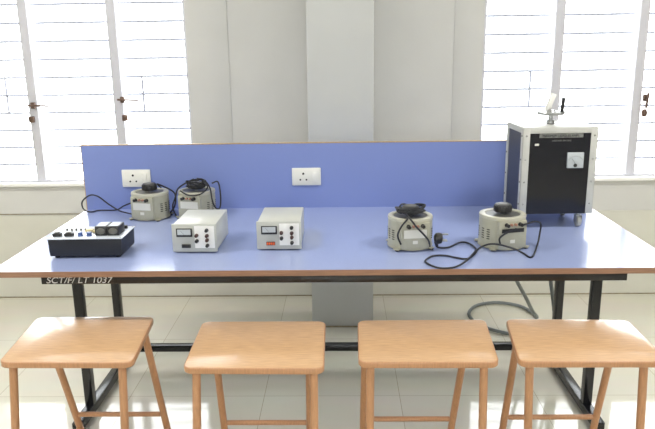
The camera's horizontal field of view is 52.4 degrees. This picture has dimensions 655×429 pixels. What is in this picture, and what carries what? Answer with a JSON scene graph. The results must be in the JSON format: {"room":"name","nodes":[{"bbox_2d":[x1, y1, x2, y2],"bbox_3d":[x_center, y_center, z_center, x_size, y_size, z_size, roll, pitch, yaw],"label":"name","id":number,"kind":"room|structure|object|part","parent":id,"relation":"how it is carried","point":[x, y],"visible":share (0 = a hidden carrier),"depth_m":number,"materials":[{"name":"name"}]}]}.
{"room":"science classroom","nodes":[
{"label":"science classroom","id":0,"kind":"room"},
{"bbox_2d":[0,294,654,428],"bbox_3d":[0.027,1.434,0.641,8.800,0.100,7.750,-1,14,1],"label":"floor","id":1,"kind":"structure","parent":0,"point":[43,404],"depth_m":3.10,"materials":[{"name":"beige tile"}]},
{"bbox_2d":[1,317,170,428],"bbox_3d":[-0.792,0.684,2.255,0.438,0.602,0.463,-1,14,1],"label":"wooden stool","id":2,"kind":"object","parent":1,"relation":"on","point":[58,343],"visible":1,"depth_m":2.13,"materials":[{"name":"brown wood"}]},
{"bbox_3d":[-0.973,0.740,2.083,0.025,0.582,0.098,4,15,17],"label":"leg","id":3,"kind":"part","parent":2,"relation":"part of","materials":[{"name":"brown wood"}]},
{"bbox_3d":[-0.936,0.657,2.413,0.025,0.584,0.159,5,15,23],"label":"leg","id":4,"kind":"part","parent":2,"relation":"part of","materials":[{"name":"brown wood"}]},
{"bbox_3d":[-0.797,0.408,2.158,0.438,0.020,0.354,-1,14,1],"label":"seat","id":5,"kind":"part","parent":2,"relation":"part of","materials":[{"name":"brown wood"}]},
{"bbox_3d":[-0.628,0.737,2.075,0.025,0.582,0.095,0,14,5],"label":"leg","id":6,"kind":"part","parent":2,"relation":"part of","materials":[{"name":"brown wood"}]},
{"bbox_3d":[-0.607,0.654,2.406,0.025,0.584,0.153,3,15,16],"label":"leg","id":7,"kind":"part","parent":2,"relation":"part of","materials":[{"name":"brown wood"}]},
{"bbox_2d":[184,321,325,428],"bbox_3d":[-0.213,0.694,2.183,0.422,0.602,0.484,-1,14,1],"label":"wooden stool","id":8,"kind":"object","parent":1,"relation":"on","point":[255,347],"visible":1,"depth_m":2.06,"materials":[{"name":"brown wood"}]},
{"bbox_3d":[-0.391,0.751,2.001,0.025,0.582,0.096,3,14,14],"label":"leg","id":9,"kind":"part","parent":8,"relation":"part of","materials":[{"name":"brown wood"}]},
{"bbox_3d":[-0.375,0.664,2.352,0.027,0.584,0.149,-1,14,1],"label":"leg","id":10,"kind":"part","parent":8,"relation":"part of","materials":[{"name":"brown wood"}]},
{"bbox_3d":[-0.217,0.414,2.100,0.422,0.020,0.350,-1,14,1],"label":"seat","id":11,"kind":"part","parent":8,"relation":"part of","materials":[{"name":"brown wood"}]},
{"bbox_3d":[-0.063,0.661,2.345,0.025,0.584,0.149,-2,14,-4],"label":"leg","id":12,"kind":"part","parent":8,"relation":"part of","materials":[{"name":"brown wood"}]},
{"bbox_3d":[-0.039,0.748,1.993,0.025,0.582,0.095,0,14,4],"label":"leg","id":13,"kind":"part","parent":8,"relation":"part of","materials":[{"name":"brown wood"}]},
{"bbox_2d":[0,140,654,428],"bbox_3d":[0.029,0.305,2.723,2.323,1.084,0.919,-1,14,1],"label":"lab table","id":14,"kind":"object","parent":1,"relation":"on","point":[347,192],"visible":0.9,"depth_m":2.85,"materials":[{"name":"blue laminate"}]},
{"bbox_3d":[-1.009,0.476,2.748,0.036,0.671,0.036,-1,14,1],"label":"leg","id":15,"kind":"part","parent":14,"relation":"part of","materials":[{"name":"black paint"}]},
{"bbox_2d":[46,222,134,257],"bbox_3d":[-0.863,0.084,2.447,0.270,0.110,0.168,-1,14,0],"label":"control box","id":16,"kind":"object","parent":14,"relation":"on","point":[106,238],"visible":1,"depth_m":2.38,"materials":[{"name":"metal"}]},
{"bbox_2d":[52,231,62,236],"bbox_3d":[-0.971,0.070,2.396,0.030,0.016,0.024,-1,14,0],"label":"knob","id":17,"kind":"object","parent":16,"relation":"attached to","point":[56,234],"depth_m":2.39,"materials":[{"name":"plastic"}]},
{"bbox_2d":[64,231,73,236],"bbox_3d":[-0.929,0.070,2.396,0.030,0.016,0.024,-1,14,0],"label":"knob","id":18,"kind":"object","parent":16,"relation":"attached to","point":[69,233],"depth_m":2.39,"materials":[{"name":"plastic"}]},
{"bbox_3d":[-0.863,0.067,2.442,0.270,0.003,0.168,-1,14,0],"label":"control panel","id":19,"kind":"part","parent":16,"relation":"part of","materials":[{"name":"metal"}]},
{"bbox_3d":[-1.000,0.373,3.160,0.036,0.671,0.036,-1,14,1],"label":"leg","id":20,"kind":"part","parent":14,"relation":"part of","materials":[{"name":"black paint"}]},
{"bbox_2d":[81,182,175,220],"bbox_3d":[-0.910,-0.067,2.965,0.471,0.154,0.181,2,14,13],"label":"variac","id":21,"kind":"object","parent":14,"relation":"on","point":[148,203],"visible":0.99,"depth_m":2.89,"materials":[{"name":"beige metal"}]},
{"bbox_3d":[-0.800,-0.033,2.870,0.082,0.031,0.001,2,14,13],"label":"name plate","id":22,"kind":"part","parent":21,"relation":"part of","materials":[{"name":"white metal"}]},
{"bbox_3d":[-0.782,-0.099,2.934,0.118,0.003,0.118,2,14,13],"label":"scale plate","id":23,"kind":"part","parent":21,"relation":"part of","materials":[{"name":"silver metal"}]},
{"bbox_3d":[-0.783,-0.123,2.929,0.067,0.028,0.067,2,14,13],"label":"control knob","id":24,"kind":"part","parent":21,"relation":"part of","materials":[{"name":"plastic"}]},
{"bbox_3d":[-0.782,-0.045,2.948,0.160,0.096,0.160,2,14,13],"label":"casing","id":25,"kind":"part","parent":21,"relation":"part of","materials":[{"name":"beige metal"}]},
{"bbox_3d":[-0.781,0.004,2.960,0.165,0.006,0.165,2,14,13],"label":"plate","id":26,"kind":"part","parent":21,"relation":"part of","materials":[{"name":"beige metal"}]},
{"bbox_2d":[121,170,150,186],"bbox_3d":[-0.882,-0.167,3.075,0.132,0.081,0.011,-1,14,1],"label":"power socket","id":27,"kind":"object","parent":14,"relation":"attached to","point":[129,178],"depth_m":3.07,"materials":[{"name":"white plastic"}]},
{"bbox_2d":[172,178,220,218],"bbox_3d":[-0.572,-0.077,2.946,0.208,0.172,0.181,3,14,15],"label":"variac","id":28,"kind":"object","parent":14,"relation":"on","point":[197,195],"visible":0.93,"depth_m":2.90,"materials":[{"name":"beige metal"}]},
{"bbox_3d":[-0.600,-0.040,2.885,0.082,0.031,0.001,3,14,15],"label":"name plate","id":29,"kind":"part","parent":28,"relation":"part of","materials":[{"name":"white metal"}]},
{"bbox_3d":[-0.579,-0.106,2.949,0.118,0.003,0.118,3,14,15],"label":"scale plate","id":30,"kind":"part","parent":28,"relation":"part of","materials":[{"name":"grey metal"}]},
{"bbox_3d":[-0.578,-0.052,2.963,0.160,0.096,0.160,3,14,15],"label":"casing","id":31,"kind":"part","parent":28,"relation":"part of","materials":[{"name":"beige metal"}]},
{"bbox_2d":[171,209,227,251],"bbox_3d":[-0.478,0.061,2.520,0.163,0.108,0.254,0,14,2],"label":"supplies","id":32,"kind":"object","parent":14,"relation":"on","point":[195,230],"visible":1,"depth_m":2.42,"materials":[{"name":"grey metal"}]},
{"bbox_2d":[182,244,190,247],"bbox_3d":[-0.512,0.115,2.418,0.033,0.013,0.005,0,14,2],"label":"rocker switch","id":33,"kind":"object","parent":32,"relation":"attached to","point":[183,245],"depth_m":2.41,"materials":[{"name":"plastic"}]},
{"bbox_3d":[-0.482,0.084,2.417,0.163,0.104,0.010,0,14,2],"label":"plate","id":34,"kind":"part","parent":32,"relation":"part of","materials":[{"name":"white metal"}]},
{"bbox_3d":[-0.445,0.082,2.409,0.072,0.082,0.002,0,14,2],"label":"terminal panel","id":35,"kind":"part","parent":32,"relation":"part of","materials":[{"name":"white plastic"}]},
{"bbox_2d":[256,207,303,248],"bbox_3d":[-0.175,0.052,2.538,0.163,0.108,0.254,-1,14,1],"label":"supplies","id":36,"kind":"object","parent":14,"relation":"on","point":[276,227],"visible":1,"depth_m":2.44,"materials":[{"name":"grey metal"}]},
{"bbox_3d":[-0.177,0.075,2.436,0.163,0.104,0.010,-1,14,1],"label":"plate","id":37,"kind":"part","parent":36,"relation":"part of","materials":[{"name":"white metal"}]},
{"bbox_3d":[-0.140,0.073,2.428,0.072,0.082,0.001,-1,14,1],"label":"terminal panel","id":38,"kind":"part","parent":36,"relation":"part of","materials":[{"name":"white plastic"}]},
{"bbox_3d":[0.033,-0.181,3.066,2.317,0.299,0.018,-1,14,1],"label":"panel","id":39,"kind":"part","parent":14,"relation":"part of","materials":[{"name":"blue laminate"}]},
{"bbox_2d":[292,168,320,184],"bbox_3d":[-0.097,-0.174,3.057,0.132,0.081,0.011,-1,14,1],"label":"power socket","id":40,"kind":"object","parent":14,"relation":"attached to","point":[300,176],"depth_m":3.05,"materials":[{"name":"white plastic"}]},
{"bbox_3d":[0.013,0.210,2.266,1.980,0.032,0.035,-1,14,1],"label":"rail","id":41,"kind":"part","parent":14,"relation":"part of","materials":[{"name":"black paint"}]},
{"bbox_2d":[386,203,434,251],"bbox_3d":[0.307,0.042,2.452,0.167,0.155,0.192,-2,14,-6],"label":"variac","id":42,"kind":"object","parent":14,"relation":"on","point":[410,227],"visible":1,"depth_m":2.40,"materials":[{"name":"beige metal"}]},
{"bbox_3d":[0.306,0.107,2.481,0.167,0.006,0.167,-2,14,-6],"label":"plate","id":43,"kind":"part","parent":42,"relation":"part of","materials":[{"name":"beige metal"}]},
{"bbox_3d":[0.304,-0.020,2.450,0.067,0.028,0.067,-2,14,-6],"label":"control knob","id":44,"kind":"part","parent":42,"relation":"part of","materials":[{"name":"plastic"}]},
{"bbox_3d":[0.306,0.058,2.469,0.162,0.096,0.162,-2,14,-6],"label":"casing","id":45,"kind":"part","parent":42,"relation":"part of","materials":[{"name":"beige metal"}]},
{"bbox_3d":[0.305,0.004,2.455,0.120,0.003,0.120,-2,14,-6],"label":"scale plate","id":46,"kind":"part","parent":42,"relation":"part of","materials":[{"name":"grey metal"}]},
{"bbox_3d":[0.307,0.046,2.435,0.135,0.154,0.157,-2,14,-6],"label":"power cord","id":47,"kind":"part","parent":42,"relation":"part of","materials":[{"name":"black rubber"}]},
{"bbox_3d":[0.315,0.071,2.388,0.083,0.031,0.001,-2,14,-6],"label":"name plate","id":48,"kind":"part","parent":42,"relation":"part of","materials":[{"name":"white metal"}]},
{"bbox_2d":[425,202,541,268],"bbox_3d":[0.551,0.057,2.375,0.501,0.159,0.269,-6,15,-18],"label":"variac","id":49,"kind":"object","parent":14,"relation":"on","point":[501,227],"visible":1,"depth_m":2.39,"materials":[{"name":"beige metal"}]},
{"bbox_3d":[0.644,0.105,2.473,0.171,0.006,0.171,-4,14,-12],"label":"plate","id":50,"kind":"part","parent":49,"relation":"part of","materials":[{"name":"beige metal"}]},
{"bbox_3d":[0.643,-0.003,2.446,0.123,0.003,0.123,-4,14,-12],"label":"scale plate","id":51,"kind":"part","parent":49,"relation":"part of","materials":[{"name":"silver metal"}]},
{"bbox_3d":[0.642,-0.026,2.440,0.067,0.028,0.067,-4,14,-12],"label":"control knob","id":52,"kind":"part","parent":49,"relation":"part of","materials":[{"name":"plastic"}]},
{"bbox_3d":[0.643,0.053,2.460,0.166,0.100,0.166,-4,14,-12],"label":"casing","id":53,"kind":"part","parent":49,"relation":"part of","materials":[{"name":"beige metal"}]},
{"bbox_3d":[0.662,0.058,2.377,0.085,0.015,0.001,-4,14,-12],"label":"name plate","id":54,"kind":"part","parent":49,"relation":"part of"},
{"bbox_2d":[503,93,598,225],"bbox_3d":[0.910,-0.229,2.732,0.299,0.528,0.248,-1,14,0],"label":"electrical equipment cabinet","id":55,"kind":"object","parent":14,"relation":"on","point":[550,164],"visible":0.91,"depth_m":2.64,"materials":[{"name":"metal"}]},
{"bbox_3d":[0.768,-0.190,2.747,0.003,0.325,0.196,-1,14,0],"label":"panel","id":56,"kind":"part","parent":55,"relation":"part of","materials":[{"name":"black metal"}]},
{"bbox_3d":[0.909,-0.354,2.707,0.294,0.020,0.236,-1,14,0],"label":"rail","id":57,"kind":"part","parent":55,"relation":"part of","materials":[{"name":"white metal"}]},
{"bbox_3d":[0.908,-0.366,2.704,0.292,0.003,0.234,-1,14,0],"label":"plate","id":58,"kind":"part","parent":55,"relation":"part of","materials":[{"name":"white metal"}]},
{"bbox_3d":[0.912,-0.160,2.638,0.238,0.323,0.005,-1,14,0],"label":"panel","id":59,"kind":"part","parent":55,"relation":"part of","materials":[{"name":"black metal"}]},
{"bbox_3d":[1.082,0.354,3.112,0.036,0.671,0.036,-1,14,1],"label":"leg","id":60,"kind":"part","parent":14,"relation":"part of","materials":[{"name":"black paint"}]},
{"bbox_3d":[1.074,0.457,2.700,0.036,0.671,0.036,-1,14,1],"label":"leg","id":61,"kind":"part","parent":14,"relation":"part of","materials":[{"name":"black paint"}]},
{"bbox_2d":[358,320,497,428],"bbox_3d":[0.316,0.684,2.193,0.435,0.602,0.456,-1,14,1],"label":"wooden stool","id":62,"kind":"object","parent":1,"relation":"on","point":[460,344],"visible":1,"depth_m":2.08,"materials":[{"name":"brown wood"}]},
{"bbox_3d":[0.128,0.657,2.349,0.025,0.584,0.149,-2,14,-3],"label":"leg","id":63,"kind":"part","parent":62,"relation":"part of","materials":[{"name":"brown wood"}]},
{"bbox_3d":[0.128,0.738,2.024,0.025,0.582,0.096,1,14,8],"label":"leg","id":64,"kind":"part","parent":62,"relation":"part of","materials":[{"name":"brown wood"}]},
{"bbox_3d":[0.312,0.405,2.108,0.435,0.020,0.320,-1,14,1],"label":"seat","id":65,"kind":"part","parent":62,"relation":"part of","materials":[{"name":"brown wood"}]},
{"bbox_3d":[0.451,0.654,2.341,0.025,0.584,0.155,-5,15,-16],"label":"leg","id":66,"kind":"part","parent":62,"relation":"part of","materials":[{"name":"brown wood"}]},
{"bbox_3d":[0.467,0.735,2.017,0.025,0.582,0.096,0,14,4],"label":"leg","id":67,"kind":"part","parent":62,"relation":"part of","materials":[{"name":"brown wood"}]},
{"bbox_2d":[467,281,553,334],"bbox_3d":[0.985,0.286,3.532,0.396,0.702,0.753,-1,14,1],"label":"conduit","id":68,"kind":"object","parent":1,"relation":"on","point":[530,309],"visible":0.55,"depth_m":3.59,"materials":[{"name":"grey plastic"}]},
{"bbox_2d":[499,319,654,428],"bbox_3d":[0.790,0.677,2.191,0.438,0.602,0.433,-1,14,1],"label":"wooden stool","id":69,"kind":"object","parent":1,"relation":"on","point":[536,343],"visible":1,"depth_m":2.06,"materials":[{"name":"brown wood"}]},
{"bbox_3d":[0.630,0.653,2.335,0.025,0.584,0.150,-2,14,-6],"label":"leg","id":70,"kind":"part","parent":69,"relation":"part of","materials":[{"name":"brown wood"}]},
{"bbox_3d":[0.609,0.729,2.033,0.026,0.582,0.094,-1,14,1],"label":"leg","id":71,"kind":"part","parent":69,"relation":"part of","materials":[{"name":"brown wood"}]},
{"bbox_3d":[0.785,0.400,2.099,0.438,0.020,0.322,-1,14,1],"label":"seat","id":72,"kind":"part","parent":69,"relation":"part of","materials":[{"name":"brown wood"}]},
{"bbox_3d":[0.952,0.650,2.328,0.025,0.584,0.150,-2,14,-5],"label":"leg","id":73,"kind":"part","parent":69,"relation":"part of","materials":[{"name":"brown wood"}]},
{"bbox_3d":[0.946,0.726,2.026,0.025,0.582,0.095,1,14,6],"label":"leg","id":74,"kind":"part","parent":69,"relation":"part of","materials":[{"name":"brown wood"}]},
{"bbox_2d":[0,0,654,215],"bbox_3d":[0.079,-1.028,3.901,8.400,3.100,0.230,-1,14,1],"label":"wall","id":75,"kind":"structure","parent":0,"point":[414,39],"depth_m":3.85,"materials":[{"name":"paint"}]},
{"bbox_2d":[0,213,80,214],"bbox_3d":[-2.094,0.001,4.082,4.028,0.005,0.004,-1,14,1],"label":"trim","id":76,"kind":"structure","parent":75,"relation":"attached to","point":[59,213],"depth_m":4.07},
{"bbox_2d":[0,0,192,186],"bbox_3d":[-1.532,-0.945,3.940,1.516,1.535,0.260,-1,14,1],"label":"window","id":77,"kind":"structure","parent":75,"relation":"in","point":[42,179],"depth_m":3.93,"materials":[{"name":"white metal"}]},
{"bbox_3d":[-1.751,-0.562,3.946,0.032,0.036,0.022,-1,14,1],"label":"handle","id":78,"kind":"part","parent":77,"relation":"part of","materials":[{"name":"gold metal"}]},
{"bbox_3d":[-1.694,-0.639,3.912,0.126,0.036,0.036,0,14,5],"label":"handle","id":79,"kind":"part","parent":77,"relation":"part of","materials":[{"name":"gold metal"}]},
{"bbox_3d":[-1.521,-0.210,4.123,1.516,0.020,0.260,-1,14,1],"label":"sill","id":80,"kind":"part","parent":77,"relation":"part of","materials":[{"name":"white stone"}]},
{"bbox_3d":[-1.194,-0.570,3.933,0.032,0.036,0.022,-1,14,1],"label":"handle","id":81,"kind":"part","parent":77,"relation":"part of","materials":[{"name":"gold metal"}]},
{"bbox_3d":[-1.163,-0.670,3.893,0.126,0.036,0.036,0,14,5],"label":"handle","id":82,"kind":"part","parent":77,"relation":"part of","materials":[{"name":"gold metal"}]},
{"bbox_2d":[184,0,232,142],"bbox_3d":[-0.692,-1.349,3.715,0.239,2.365,0.006,-1,14,1],"label":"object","id":83,"kind":"structure","parent":75,"relation":"attached to","point":[205,20],"depth_m":3.84,"materials":[{"name":"paint"}]},
{"bbox_2d":[0,210,654,296],"bbox_3d":[0.095,0.247,4.097,8.400,0.530,0.008,-1,14,1],"label":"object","id":84,"kind":"structure","parent":75,"relation":"attached to","point":[17,233],"depth_m":4.13,"materials":[{"name":"paint"}]},
{"bbox_2d":[0,293,654,326],"bbox_3d":[0.094,0.561,3.918,8.400,0.008,0.490,-1,14,1],"label":"baseboard","id":85,"kind":"structure","parent":75,"relation":"attached to","point":[510,293],"depth_m":4.16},
{"bbox_2d":[306,0,373,325],"bbox_3d":[0.067,-0.941,3.551,0.334,3.100,0.492,-1,14,1],"label":"pillar","id":86,"kind":"structure","parent":75,"relation":"attached to","point":[339,33],"depth_m":3.38,"materials":[{"name":"paint"}]},
{"bbox_2d":[451,0,484,139],"bbox_3d":[0.796,-1.363,3.683,0.168,2.365,0.003,-1,14,1],"label":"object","id":87,"kind":"structure","parent":75,"relation":"attached to","point":[469,14],"depth_m":3.81,"materials":[{"name":"paint"}]},
{"bbox_2d":[480,0,654,180],"bbox_3d":[1.604,-0.973,3.869,1.492,1.535,0.260,-1,14,1],"label":"window","id":88,"kind":"structure","parent":75,"relation":"in","point":[628,173],"depth_m":3.86,"materials":[{"name":"white metal"}]},
{"bbox_3d":[1.614,-0.238,4.052,1.492,0.020,0.260,-1,14,1],"label":"sill","id":89,"kind":"part","parent":88,"relation":"part of","materials":[{"name":"white stone"}]},
{"bbox_3d":[1.831,-0.632,3.842,0.037,0.140,0.040,-1,14,1],"label":"handle","id":90,"kind":"part","parent":88,"relation":"part of","materials":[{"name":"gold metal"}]}
]}

